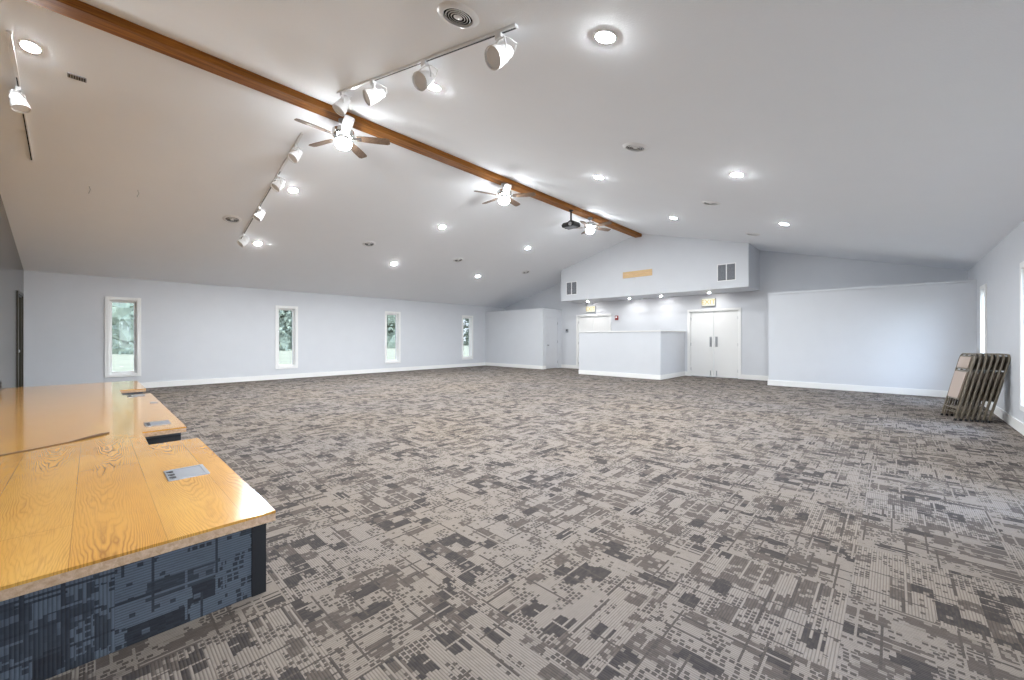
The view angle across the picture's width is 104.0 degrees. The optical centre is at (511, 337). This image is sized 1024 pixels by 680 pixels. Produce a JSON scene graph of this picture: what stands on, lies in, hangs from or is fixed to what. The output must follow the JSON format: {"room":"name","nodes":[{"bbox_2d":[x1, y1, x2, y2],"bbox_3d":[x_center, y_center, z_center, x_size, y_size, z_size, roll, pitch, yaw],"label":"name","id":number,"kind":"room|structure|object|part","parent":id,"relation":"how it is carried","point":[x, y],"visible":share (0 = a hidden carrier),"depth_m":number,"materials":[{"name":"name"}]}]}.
{"room":"empty event hall","nodes":[
{"label":"empty event hall","id":0,"kind":"room"},
{"bbox_2d":[0,195,23,390],"bbox_3d":[-4.986,-1.010,3.299,14.450,4.620,0.160,0,0,44],"label":"wall","id":1,"kind":"structure","parent":0,"point":[11,269],"depth_m":6.73,"materials":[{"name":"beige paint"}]},
{"bbox_2d":[17,290,23,386],"bbox_3d":[-9.592,0.155,7.706,0.840,2.090,0.189,0,0,44],"label":"door","id":2,"kind":"structure","parent":1,"relation":"in","point":[20,296],"depth_m":7.98,"materials":[{"name":"grey metal"}]},
{"bbox_2d":[24,270,504,386],"bbox_3d":[-5.252,-0.050,13.378,0.160,2.700,14.390,0,0,44],"label":"wall","id":3,"kind":"structure","parent":0,"point":[189,331],"depth_m":10.57,"materials":[{"name":"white paint"}]},
{"bbox_2d":[105,296,140,377],"bbox_3d":[-9.068,-0.022,9.328,0.160,1.845,0.610,0,0,44],"label":"window","id":4,"kind":"structure","parent":3,"relation":"in","point":[108,300],"depth_m":9.29,"materials":[{"name":"white paint"}]},
{"bbox_3d":[-9.105,-0.022,9.363,0.060,1.681,0.446,0,0,44],"label":"sash","id":5,"kind":"part","parent":4,"relation":"part of","materials":[{"name":"white paint"}]},
{"bbox_2d":[275,305,297,368],"bbox_3d":[-6.682,-0.022,11.834,0.160,1.845,0.610,0,0,44],"label":"window","id":6,"kind":"structure","parent":3,"relation":"in","point":[294,309],"depth_m":11.91,"materials":[{"name":"white paint"}]},
{"bbox_3d":[-6.718,-0.022,11.868,0.060,1.681,0.446,0,0,44],"label":"sash","id":7,"kind":"part","parent":6,"relation":"part of","materials":[{"name":"white paint"}]},
{"bbox_2d":[140,362,484,387],"bbox_3d":[-5.601,1.133,12.883,0.018,0.135,12.870,0,0,44],"label":"baseboard","id":8,"kind":"structure","parent":3,"relation":"attached to","point":[348,372],"depth_m":11.83,"materials":[{"name":"white paint"}]},
{"bbox_2d":[385,311,400,363],"bbox_3d":[-4.303,-0.022,14.332,0.160,1.845,0.610,0,0,44],"label":"window","id":9,"kind":"structure","parent":3,"relation":"in","point":[397,359],"depth_m":14.47,"materials":[{"name":"white paint"}]},
{"bbox_3d":[-4.339,-0.022,14.366,0.060,1.681,0.446,0,0,44],"label":"sash","id":10,"kind":"part","parent":9,"relation":"part of","materials":[{"name":"white paint"}]},
{"bbox_2d":[462,315,472,359],"bbox_3d":[-1.909,-0.022,16.844,0.160,1.845,0.610,0,0,44],"label":"window","id":11,"kind":"structure","parent":3,"relation":"in","point":[470,318],"depth_m":16.97,"materials":[{"name":"white paint"}]},
{"bbox_3d":[-1.946,-0.022,16.879,0.060,1.681,0.446,0,0,44],"label":"sash","id":12,"kind":"part","parent":11,"relation":"part of","materials":[{"name":"white paint"}]},
{"bbox_2d":[0,0,1023,307],"bbox_3d":[-0.078,-2.424,8.450,14.450,2.153,14.390,0,0,44],"label":"ceiling","id":13,"kind":"structure","parent":0,"point":[890,131],"depth_m":4.96,"materials":[{"name":"white paint"}]},
{"bbox_2d":[6,30,33,160],"bbox_3d":[-5.916,-2.805,4.845,2.250,0.626,0.173,0,0,44],"label":"track light","id":14,"kind":"object","parent":13,"relation":"attached to","point":[18,103],"visible":1,"depth_m":4.58,"materials":[{"name":"white metal"}]},
{"bbox_2d":[17,39,43,54],"bbox_3d":[-5.104,-3.084,4.240,0.183,0.051,0.177,0,0,-41],"label":"recessed light","id":15,"kind":"object","parent":13,"relation":"in","point":[29,46],"visible":1,"depth_m":4.23,"materials":[{"name":"white glass"}]},
{"bbox_2d":[67,72,86,82],"bbox_3d":[-5.042,-3.018,4.636,0.069,0.029,0.150,0,0,44],"label":"air vent","id":16,"kind":"object","parent":13,"relation":"attached to","point":[70,75],"visible":1,"depth_m":4.63,"materials":[{"name":"grey"}]},
{"bbox_2d":[222,215,241,222],"bbox_3d":[-5.503,-2.334,7.866,0.315,0.091,0.304,0,0,-42],"label":"ceiling vent","id":17,"kind":"object","parent":13,"relation":"in","point":[228,218],"visible":1,"depth_m":7.84,"materials":[{"name":"white metal"}]},
{"bbox_2d":[237,132,303,246],"bbox_3d":[-4.522,-2.513,7.351,3.710,1.214,0.241,0,0,44],"label":"track light","id":18,"kind":"object","parent":13,"relation":"attached to","point":[294,156],"visible":1,"depth_m":6.86,"materials":[{"name":"white metal"}]},
{"bbox_2d":[287,187,298,192],"bbox_3d":[-4.027,-2.717,7.357,0.183,0.051,0.177,0,0,-41],"label":"recessed light","id":19,"kind":"object","parent":13,"relation":"in","point":[291,189],"visible":1,"depth_m":7.34,"materials":[{"name":"white"}]},
{"bbox_2d":[25,0,641,237],"bbox_3d":[-0.441,-3.240,7.968,0.210,0.120,12.870,0,0,44],"label":"ridge beam","id":20,"kind":"structure","parent":13,"relation":"attached to","point":[80,11],"depth_m":5.02,"materials":[{"name":"brown wood"}]},
{"bbox_2d":[294,114,389,158],"bbox_3d":[-2.492,-2.969,5.807,1.273,0.423,1.225,0,0,44],"label":"ceiling fan","id":21,"kind":"object","parent":20,"relation":"hanging from","point":[343,133],"visible":1,"depth_m":5.79,"materials":[{"name":"grey metal"}]},
{"bbox_3d":[-2.743,-2.929,5.523,0.137,0.039,0.468,0,0,44],"label":"blade","id":22,"kind":"part","parent":21,"relation":"part of","materials":[{"name":"brown wood"}]},
{"bbox_3d":[-2.853,-2.929,6.011,0.465,0.039,0.135,0,0,24],"label":"blade","id":23,"kind":"part","parent":21,"relation":"part of","materials":[{"name":"brown wood"}]},
{"bbox_3d":[-2.466,-2.826,5.843,0.236,0.138,0.236,0,0,44],"label":"light globe","id":24,"kind":"part","parent":21,"relation":"part of","materials":[{"name":"white glass"}]},
{"bbox_3d":[-2.466,-2.998,5.843,0.310,0.135,0.310,0,0,44],"label":"motor","id":25,"kind":"part","parent":21,"relation":"part of","materials":[{"name":"silver metal"}]},
{"bbox_3d":[-2.251,-2.929,5.479,0.135,0.039,0.465,0,0,-30],"label":"blade","id":26,"kind":"part","parent":21,"relation":"part of","materials":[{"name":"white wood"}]},
{"bbox_3d":[-2.425,-2.929,6.263,0.135,0.039,0.465,0,0,6],"label":"blade","id":27,"kind":"part","parent":21,"relation":"part of","materials":[{"name":"brown wood"}]},
{"bbox_3d":[-2.053,-2.929,5.934,0.465,0.039,0.135,0,0,-12],"label":"blade","id":28,"kind":"part","parent":21,"relation":"part of","materials":[{"name":"brown wood"}]},
{"bbox_2d":[474,183,535,205],"bbox_3d":[-0.191,-2.969,8.295,1.224,0.423,1.273,0,0,44],"label":"ceiling fan","id":29,"kind":"object","parent":20,"relation":"hanging from","point":[504,193],"visible":1,"depth_m":8.18,"materials":[{"name":"grey metal"}]},
{"bbox_3d":[-0.162,-2.998,8.261,0.310,0.135,0.310,0,0,44],"label":"motor","id":30,"kind":"part","parent":29,"relation":"part of","materials":[{"name":"silver metal"}]},
{"bbox_3d":[-0.162,-2.826,8.261,0.236,0.138,0.236,0,0,44],"label":"light globe","id":31,"kind":"part","parent":29,"relation":"part of","materials":[{"name":"white glass"}]},
{"bbox_3d":[-0.099,-2.929,7.843,0.135,0.039,0.465,0,0,-8],"label":"blade","id":32,"kind":"part","parent":29,"relation":"part of","materials":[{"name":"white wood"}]},
{"bbox_3d":[0.033,-2.929,8.636,0.135,0.039,0.465,0,0,28],"label":"blade","id":33,"kind":"part","parent":29,"relation":"part of","materials":[{"name":"brown wood"}]},
{"bbox_3d":[0.255,-2.929,8.191,0.465,0.039,0.135,0,0,10],"label":"blade","id":34,"kind":"part","parent":29,"relation":"part of","materials":[{"name":"brown wood"}]},
{"bbox_2d":[562,210,579,229],"bbox_3d":[1.462,-2.968,9.966,0.380,0.424,0.312,0,0,44],"label":"projector","id":35,"kind":"object","parent":20,"relation":"hanging from","point":[570,224],"visible":1,"depth_m":9.92,"materials":[{"name":"black plastic"}]},
{"bbox_2d":[574,217,611,233],"bbox_3d":[2.086,-2.969,10.565,1.235,0.423,1.271,0,0,44],"label":"ceiling fan","id":36,"kind":"object","parent":20,"relation":"hanging from","point":[589,225],"visible":0.98,"depth_m":10.51,"materials":[{"name":"grey metal"}]},
{"bbox_3d":[2.066,-2.826,10.600,0.236,0.138,0.236,0,0,44],"label":"light globe","id":37,"kind":"part","parent":36,"relation":"part of","materials":[{"name":"white glass"}]},
{"bbox_3d":[2.066,-2.998,10.600,0.310,0.135,0.310,0,0,44],"label":"motor","id":38,"kind":"part","parent":36,"relation":"part of","materials":[{"name":"silver metal"}]},
{"bbox_3d":[2.351,-2.929,10.289,0.135,0.039,0.465,0,0,-42],"label":"blade","id":39,"kind":"part","parent":36,"relation":"part of","materials":[{"name":"brown wood"}]},
{"bbox_3d":[2.450,-2.929,10.775,0.465,0.039,0.135,0,0,-24],"label":"blade","id":40,"kind":"part","parent":36,"relation":"part of","materials":[{"name":"brown wood"}]},
{"bbox_2d":[362,241,375,246],"bbox_3d":[-3.545,-2.334,9.922,0.315,0.091,0.304,0,0,-42],"label":"ceiling vent","id":41,"kind":"object","parent":13,"relation":"in","point":[366,243],"visible":1,"depth_m":9.89,"materials":[{"name":"white metal"}]},
{"bbox_2d":[332,23,517,115],"bbox_3d":[-1.079,-2.579,4.008,3.090,1.061,0.249,0,0,44],"label":"track light","id":42,"kind":"object","parent":13,"relation":"attached to","point":[496,55],"visible":1,"depth_m":3.69,"materials":[{"name":"white metal"}]},
{"bbox_2d":[429,83,441,90],"bbox_3d":[-0.848,-2.718,4.329,0.183,0.050,0.177,0,0,-41],"label":"recessed light","id":43,"kind":"object","parent":13,"relation":"in","point":[435,87],"visible":0.73,"depth_m":4.33,"materials":[{"name":"white"}]},
{"bbox_2d":[437,1,478,28],"bbox_3d":[-0.397,-2.383,2.961,0.305,0.090,0.315,0,0,39],"label":"ceiling vent","id":44,"kind":"object","parent":13,"relation":"in","point":[459,15],"visible":1,"depth_m":2.94,"materials":[{"name":"white metal"}]},
{"bbox_2d":[453,258,462,261],"bbox_3d":[-1.607,-2.334,11.957,0.315,0.091,0.304,0,0,-42],"label":"ceiling vent","id":45,"kind":"object","parent":13,"relation":"in","point":[455,259],"visible":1,"depth_m":11.93,"materials":[{"name":"white metal"}]},
{"bbox_2d":[593,29,617,43],"bbox_3d":[0.673,-2.169,2.881,0.183,0.050,0.177,0,0,-41],"label":"recessed light","id":46,"kind":"object","parent":13,"relation":"in","point":[602,36],"visible":1,"depth_m":2.87,"materials":[{"name":"white glass"}]},
{"bbox_2d":[623,142,647,151],"bbox_3d":[1.541,-2.383,4.996,0.305,0.090,0.315,0,0,39],"label":"ceiling vent","id":47,"kind":"object","parent":13,"relation":"in","point":[631,146],"visible":1,"depth_m":4.96,"materials":[{"name":"white metal"}]},
{"bbox_2d":[701,200,719,205],"bbox_3d":[3.506,-2.383,7.059,0.305,0.090,0.315,0,0,39],"label":"ceiling vent","id":48,"kind":"object","parent":13,"relation":"in","point":[706,202],"visible":1,"depth_m":7.01,"materials":[{"name":"white metal"}]},
{"bbox_2d":[730,173,744,176],"bbox_3d":[2.990,-2.169,5.314,0.183,0.050,0.177,0,0,-41],"label":"recessed light","id":49,"kind":"object","parent":13,"relation":"in","point":[731,174],"visible":1,"depth_m":5.29,"materials":[{"name":"white glass"}]},
{"bbox_2d":[745,232,759,235],"bbox_3d":[5.520,-2.383,9.174,0.305,0.090,0.315,0,0,39],"label":"ceiling vent","id":50,"kind":"object","parent":13,"relation":"in","point":[747,233],"visible":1,"depth_m":9.13,"materials":[{"name":"white metal"}]},
{"bbox_2d":[46,365,1023,679],"bbox_3d":[-0.078,1.250,8.450,14.450,0.100,14.390,0,0,44],"label":"floor","id":51,"kind":"structure","parent":0,"point":[485,522],"depth_m":2.46,"materials":[{"name":"carpet"}]},
{"bbox_2d":[0,381,275,679],"bbox_3d":[-4.695,1.008,4.220,8.380,0.383,1.566,0,0,44],"label":"stage platform","id":52,"kind":"object","parent":51,"relation":"on","point":[102,554],"visible":0.96,"depth_m":1.80,"materials":[{"name":"brown wood"}]},
{"bbox_2d":[0,432,109,455],"bbox_3d":[-3.559,0.807,2.850,0.106,0.020,1.181,0,0,15],"label":"cord","id":53,"kind":"object","parent":52,"relation":"on","point":[100,434],"visible":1,"depth_m":3.10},
{"bbox_2d":[127,394,144,396],"bbox_3d":[-5.301,0.813,5.643,0.220,0.008,0.180,0,0,44],"label":"outlet box","id":54,"kind":"object","parent":52,"relation":"on","point":[139,394],"visible":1,"depth_m":5.66,"materials":[{"name":"grey metal"}]},
{"bbox_2d":[144,420,170,426],"bbox_3d":[-3.382,0.813,3.815,0.240,0.008,0.180,0,0,44],"label":"outlet box","id":55,"kind":"object","parent":52,"relation":"on","point":[164,422],"visible":1,"depth_m":3.81,"materials":[{"name":"grey metal"}]},
{"bbox_3d":[-3.382,0.815,3.815,0.204,0.004,0.144,0,0,44],"label":"lid","id":56,"kind":"part","parent":55,"relation":"part of","materials":[{"name":"grey metal"}]},
{"bbox_2d":[163,464,209,481],"bbox_3d":[-1.972,0.813,2.424,0.240,0.008,0.190,0,0,44],"label":"outlet box","id":57,"kind":"object","parent":52,"relation":"on","point":[196,470],"visible":1,"depth_m":2.42,"materials":[{"name":"grey metal"}]},
{"bbox_3d":[-1.972,0.815,2.424,0.204,0.004,0.154,0,0,44],"label":"lid","id":58,"kind":"part","parent":57,"relation":"part of","materials":[{"name":"grey metal"}]},
{"bbox_2d":[578,330,684,379],"bbox_3d":[3.876,0.490,13.091,2.835,1.420,1.855,0,0,44],"label":"half wall","id":59,"kind":"structure","parent":51,"relation":"on","point":[649,354],"depth_m":12.25,"materials":[{"name":"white paint"}]},
{"bbox_3d":[3.876,1.133,13.082,2.808,0.135,1.828,0,0,44],"label":"skirting","id":60,"kind":"part","parent":59,"relation":"part of","materials":[{"name":"white paint"}]},
{"bbox_2d":[940,353,975,420],"bbox_3d":[6.631,0.711,5.946,0.244,0.977,0.472,0,0,30],"label":"folding chair","id":61,"kind":"object","parent":51,"relation":"on","point":[960,381],"visible":1,"depth_m":5.87,"materials":[{"name":"beige plastic"}]},
{"bbox_3d":[6.617,0.875,5.954,0.020,0.634,0.410,15,7,29],"label":"frame","id":62,"kind":"part","parent":61,"relation":"part of","materials":[{"name":"brown metal"}]},
{"bbox_3d":[6.636,0.691,5.943,0.022,0.435,0.380,15,7,29],"label":"seat","id":63,"kind":"part","parent":61,"relation":"part of","materials":[{"name":"beige metal"}]},
{"bbox_3d":[6.699,0.361,5.908,0.030,0.200,0.416,15,7,29],"label":"backrest","id":64,"kind":"part","parent":61,"relation":"part of","materials":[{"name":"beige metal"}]},
{"bbox_2d":[945,353,981,420],"bbox_3d":[6.680,0.711,5.919,0.244,0.977,0.472,0,0,30],"label":"folding chair","id":65,"kind":"object","parent":51,"relation":"on","point":[978,358],"visible":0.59,"depth_m":5.75,"materials":[{"name":"beige plastic"}]},
{"bbox_3d":[6.666,0.875,5.927,0.020,0.634,0.410,15,7,29],"label":"frame","id":66,"kind":"part","parent":65,"relation":"part of","materials":[{"name":"brown metal"}]},
{"bbox_3d":[6.685,0.691,5.916,0.022,0.435,0.380,15,7,29],"label":"seat","id":67,"kind":"part","parent":65,"relation":"part of","materials":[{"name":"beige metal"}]},
{"bbox_3d":[6.747,0.361,5.880,0.030,0.200,0.416,15,7,29],"label":"backrest","id":68,"kind":"part","parent":65,"relation":"part of","materials":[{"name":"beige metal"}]},
{"bbox_2d":[950,353,987,420],"bbox_3d":[6.728,0.711,5.891,0.244,0.977,0.472,0,0,30],"label":"folding chair","id":69,"kind":"object","parent":51,"relation":"on","point":[984,358],"visible":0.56,"depth_m":5.72,"materials":[{"name":"beige plastic"}]},
{"bbox_3d":[6.714,0.875,5.900,0.020,0.634,0.410,15,7,29],"label":"frame","id":70,"kind":"part","parent":69,"relation":"part of","materials":[{"name":"brown metal"}]},
{"bbox_3d":[6.733,0.691,5.889,0.022,0.435,0.380,15,7,29],"label":"seat","id":71,"kind":"part","parent":69,"relation":"part of","materials":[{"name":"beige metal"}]},
{"bbox_3d":[6.796,0.361,5.853,0.030,0.200,0.416,15,7,29],"label":"backrest","id":72,"kind":"part","parent":69,"relation":"part of","materials":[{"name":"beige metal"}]},
{"bbox_2d":[958,353,993,421],"bbox_3d":[6.776,0.711,5.864,0.244,0.977,0.472,0,0,30],"label":"folding chair","id":73,"kind":"object","parent":51,"relation":"on","point":[990,359],"visible":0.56,"depth_m":5.69,"materials":[{"name":"beige plastic"}]},
{"bbox_3d":[6.762,0.875,5.872,0.020,0.634,0.410,15,7,29],"label":"frame","id":74,"kind":"part","parent":73,"relation":"part of","materials":[{"name":"brown metal"}]},
{"bbox_3d":[6.781,0.691,5.861,0.022,0.435,0.380,15,7,29],"label":"seat","id":75,"kind":"part","parent":73,"relation":"part of","materials":[{"name":"brown metal"}]},
{"bbox_3d":[6.844,0.361,5.825,0.030,0.200,0.416,15,7,29],"label":"backrest","id":76,"kind":"part","parent":73,"relation":"part of","materials":[{"name":"brown metal"}]},
{"bbox_2d":[964,353,998,421],"bbox_3d":[6.824,0.711,5.837,0.244,0.977,0.472,0,0,30],"label":"folding chair","id":77,"kind":"object","parent":51,"relation":"on","point":[995,359],"visible":0.43,"depth_m":5.66,"materials":[{"name":"beige plastic"}]},
{"bbox_3d":[6.810,0.875,5.845,0.020,0.634,0.410,15,7,29],"label":"frame","id":78,"kind":"part","parent":77,"relation":"part of","materials":[{"name":"brown metal"}]},
{"bbox_3d":[6.829,0.691,5.834,0.022,0.435,0.380,15,7,29],"label":"seat","id":79,"kind":"part","parent":77,"relation":"part of","materials":[{"name":"brown metal"}]},
{"bbox_3d":[6.892,0.361,5.798,0.030,0.200,0.416,15,7,29],"label":"backrest","id":80,"kind":"part","parent":77,"relation":"part of","materials":[{"name":"brown metal"}]},
{"bbox_2d":[969,353,1004,422],"bbox_3d":[6.873,0.711,5.809,0.244,0.977,0.472,0,0,30],"label":"folding chair","id":81,"kind":"object","parent":51,"relation":"on","point":[1001,359],"visible":0.51,"depth_m":5.63,"materials":[{"name":"beige plastic"}]},
{"bbox_3d":[6.859,0.875,5.817,0.020,0.634,0.410,15,7,29],"label":"frame","id":82,"kind":"part","parent":81,"relation":"part of","materials":[{"name":"brown metal"}]},
{"bbox_3d":[6.878,0.691,5.806,0.022,0.435,0.380,15,7,29],"label":"seat","id":83,"kind":"part","parent":81,"relation":"part of","materials":[{"name":"brown metal"}]},
{"bbox_3d":[6.941,0.361,5.771,0.030,0.200,0.416,15,7,29],"label":"backrest","id":84,"kind":"part","parent":81,"relation":"part of","materials":[{"name":"brown metal"}]},
{"bbox_2d":[971,353,1010,422],"bbox_3d":[6.921,0.711,5.782,0.244,0.977,0.472,0,0,30],"label":"folding chair","id":85,"kind":"object","parent":51,"relation":"on","point":[1007,359],"visible":0.48,"depth_m":5.61,"materials":[{"name":"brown metal"}]},
{"bbox_3d":[6.907,0.875,5.790,0.020,0.634,0.410,15,7,29],"label":"frame","id":86,"kind":"part","parent":85,"relation":"part of","materials":[{"name":"brown metal"}]},
{"bbox_3d":[6.926,0.691,5.779,0.022,0.435,0.380,15,7,29],"label":"seat","id":87,"kind":"part","parent":85,"relation":"part of","materials":[{"name":"brown metal"}]},
{"bbox_3d":[6.989,0.361,5.743,0.030,0.200,0.416,15,7,29],"label":"backrest","id":88,"kind":"part","parent":85,"relation":"part of","materials":[{"name":"brown metal"}]},
{"bbox_2d":[485,234,976,390],"bbox_3d":[4.360,-1.050,13.110,14.130,4.500,1.200,0,0,44],"label":"wall","id":89,"kind":"structure","parent":0,"point":[912,337],"depth_m":9.71,"materials":[{"name":"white paint"}]},
{"bbox_2d":[485,362,545,368],"bbox_3d":[0.069,1.133,16.467,3.250,0.135,0.178,0,0,44],"label":"baseboard","id":90,"kind":"structure","parent":89,"relation":"attached to","point":[486,363],"depth_m":16.24,"materials":[{"name":"white paint"}]},
{"bbox_2d":[546,316,558,368],"bbox_3d":[1.589,0.172,15.721,0.116,2.055,0.830,0,0,44],"label":"door","id":91,"kind":"structure","parent":89,"relation":"in","point":[552,323],"depth_m":15.75,"materials":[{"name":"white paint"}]},
{"bbox_2d":[566,281,576,294],"bbox_3d":[2.143,-1.790,14.385,0.470,0.470,0.012,0,0,44],"label":"air vent","id":92,"kind":"object","parent":89,"relation":"in","point":[571,287],"visible":1,"depth_m":14.38,"materials":[{"name":"grey metal"}]},
{"bbox_3d":[2.061,-1.798,14.462,0.201,0.406,0.008,0,0,44],"label":"louvre panel","id":93,"kind":"part","parent":92,"relation":"part of","materials":[{"name":"grey metal"}]},
{"bbox_3d":[2.223,-1.798,14.307,0.201,0.406,0.008,0,0,44],"label":"louvre panel","id":94,"kind":"part","parent":92,"relation":"part of","materials":[{"name":"grey metal"}]},
{"bbox_2d":[623,269,651,278],"bbox_3d":[3.956,-1.930,12.650,0.980,0.401,0.024,0,0,44],"label":"wooden board","id":95,"kind":"object","parent":89,"relation":"attached to","point":[648,272],"visible":1,"depth_m":12.63,"materials":[{"name":"brown wood"}]},
{"bbox_2d":[717,262,735,281],"bbox_3d":[5.828,-1.790,10.875,0.470,0.470,0.012,0,0,44],"label":"air vent","id":96,"kind":"object","parent":89,"relation":"in","point":[725,272],"visible":1,"depth_m":10.87,"materials":[{"name":"grey metal"}]},
{"bbox_3d":[5.746,-1.798,10.951,0.201,0.406,0.008,0,0,44],"label":"louvre panel","id":97,"kind":"part","parent":96,"relation":"part of","materials":[{"name":"grey metal"}]},
{"bbox_3d":[5.909,-1.798,10.796,0.201,0.406,0.008,0,0,44],"label":"louvre panel","id":98,"kind":"part","parent":96,"relation":"part of","materials":[{"name":"grey metal"}]},
{"bbox_2d":[561,364,948,397],"bbox_3d":[5.524,1.133,11.989,10.862,0.135,1.218,0,0,44],"label":"baseboard","id":99,"kind":"structure","parent":89,"relation":"attached to","point":[891,390],"depth_m":9.14,"materials":[{"name":"white paint"}]},
{"bbox_2d":[768,279,976,294],"bbox_3d":[7.825,-1.120,9.036,3.492,0.050,0.120,0,0,44],"label":"trim","id":100,"kind":"structure","parent":89,"relation":"attached to","point":[972,280],"depth_m":8.74,"materials":[{"name":"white paint"}]},
{"bbox_2d":[505,250,967,375],"bbox_3d":[4.829,-1.010,13.602,14.450,4.620,0.160,0,0,44],"label":"wall","id":101,"kind":"structure","parent":0,"point":[779,271],"depth_m":11.45,"materials":[{"name":"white paint"}]},
{"bbox_2d":[586,306,595,312],"bbox_3d":[3.000,-1.095,15.182,0.403,0.250,0.076,0,0,44],"label":"exit sign","id":102,"kind":"object","parent":101,"relation":"attached to","point":[589,309],"visible":1,"depth_m":15.16,"materials":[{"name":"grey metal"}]},
{"bbox_2d":[576,314,610,368],"bbox_3d":[3.119,0.152,15.207,1.530,2.095,0.196,0,0,44],"label":"door","id":103,"kind":"structure","parent":101,"relation":"in","point":[592,322],"depth_m":15.28,"materials":[{"name":"white paint"}]},
{"bbox_2d":[702,298,715,306],"bbox_3d":[6.041,-1.095,12.285,0.403,0.250,0.076,0,0,44],"label":"exit sign","id":104,"kind":"object","parent":101,"relation":"attached to","point":[706,302],"visible":1,"depth_m":12.26,"materials":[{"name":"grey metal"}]},
{"bbox_2d":[687,307,740,378],"bbox_3d":[6.196,0.152,12.276,1.530,2.095,0.196,0,0,44],"label":"door","id":105,"kind":"structure","parent":101,"relation":"in","point":[713,335],"depth_m":12.24,"materials":[{"name":"white paint"}]},
{"bbox_2d":[968,220,1023,422],"bbox_3d":[5.095,-0.090,3.523,0.160,2.780,14.390,0,0,44],"label":"wall","id":106,"kind":"structure","parent":0,"point":[999,268],"depth_m":5.74,"materials":[{"name":"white paint"}]},
{"bbox_2d":[980,284,986,370],"bbox_3d":[8.477,-0.022,7.117,0.160,1.845,0.610,0,0,44],"label":"window","id":107,"kind":"structure","parent":106,"relation":"in","point":[983,289],"depth_m":7.30,"materials":[{"name":"white paint"}]},
{"bbox_2d":[981,401,1023,435],"bbox_3d":[4.617,1.133,3.150,0.018,0.135,12.870,0,0,44],"label":"baseboard","id":108,"kind":"structure","parent":106,"relation":"attached to","point":[1009,419],"depth_m":5.56,"materials":[{"name":"white paint"}]},
{"bbox_2d":[1020,261,1023,411],"bbox_3d":[6.256,-0.022,4.785,0.160,1.845,0.610,0,0,44],"label":"window","id":109,"kind":"structure","parent":106,"relation":"in","point":[1021,263],"depth_m":5.00,"materials":[{"name":"white paint"}]},
{"label":"outside","id":110,"kind":"structure","parent":0,"visible":0},
{"bbox_2d":[112,345,468,371],"bbox_3d":[-7.757,1.625,28.104,170.000,0.150,150.000,0,0,44],"label":"ground","id":111,"kind":"structure","parent":110,"point":[122,362],"depth_m":30.25,"materials":[{"name":"white"}]},
{"bbox_2d":[112,302,133,354],"bbox_3d":[-40.469,-5.198,41.917,13.178,15.992,13.311,0,0,-32],"label":"leafy tree","id":112,"kind":"object","parent":111,"relation":"on","point":[122,313],"visible":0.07,"depth_m":38.34,"materials":[{"name":"green plant"}]},
{"bbox_2d":[279,310,291,350],"bbox_3d":[-29.182,-5.738,53.439,12.713,16.657,13.328,0,0,-22],"label":"leafy tree","id":113,"kind":"object","parent":111,"relation":"on","point":[285,316],"visible":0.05,"depth_m":49.52,"materials":[{"name":"green plant"}]},
{"bbox_2d":[387,315,394,347],"bbox_3d":[-17.806,-5.407,63.783,13.574,16.000,12.976,0,0,26],"label":"leafy tree","id":114,"kind":"object","parent":111,"relation":"on","point":[390,318],"visible":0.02,"depth_m":59.96,"materials":[{"name":"green plant"}]},
{"bbox_2d":[463,318,468,345],"bbox_3d":[-5.038,-4.361,84.667,13.722,14.137,13.510,0,0,14],"label":"leafy tree","id":115,"kind":"object","parent":111,"relation":"on","point":[466,335],"visible":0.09,"depth_m":83.17,"materials":[{"name":"green plant"}]}
]}

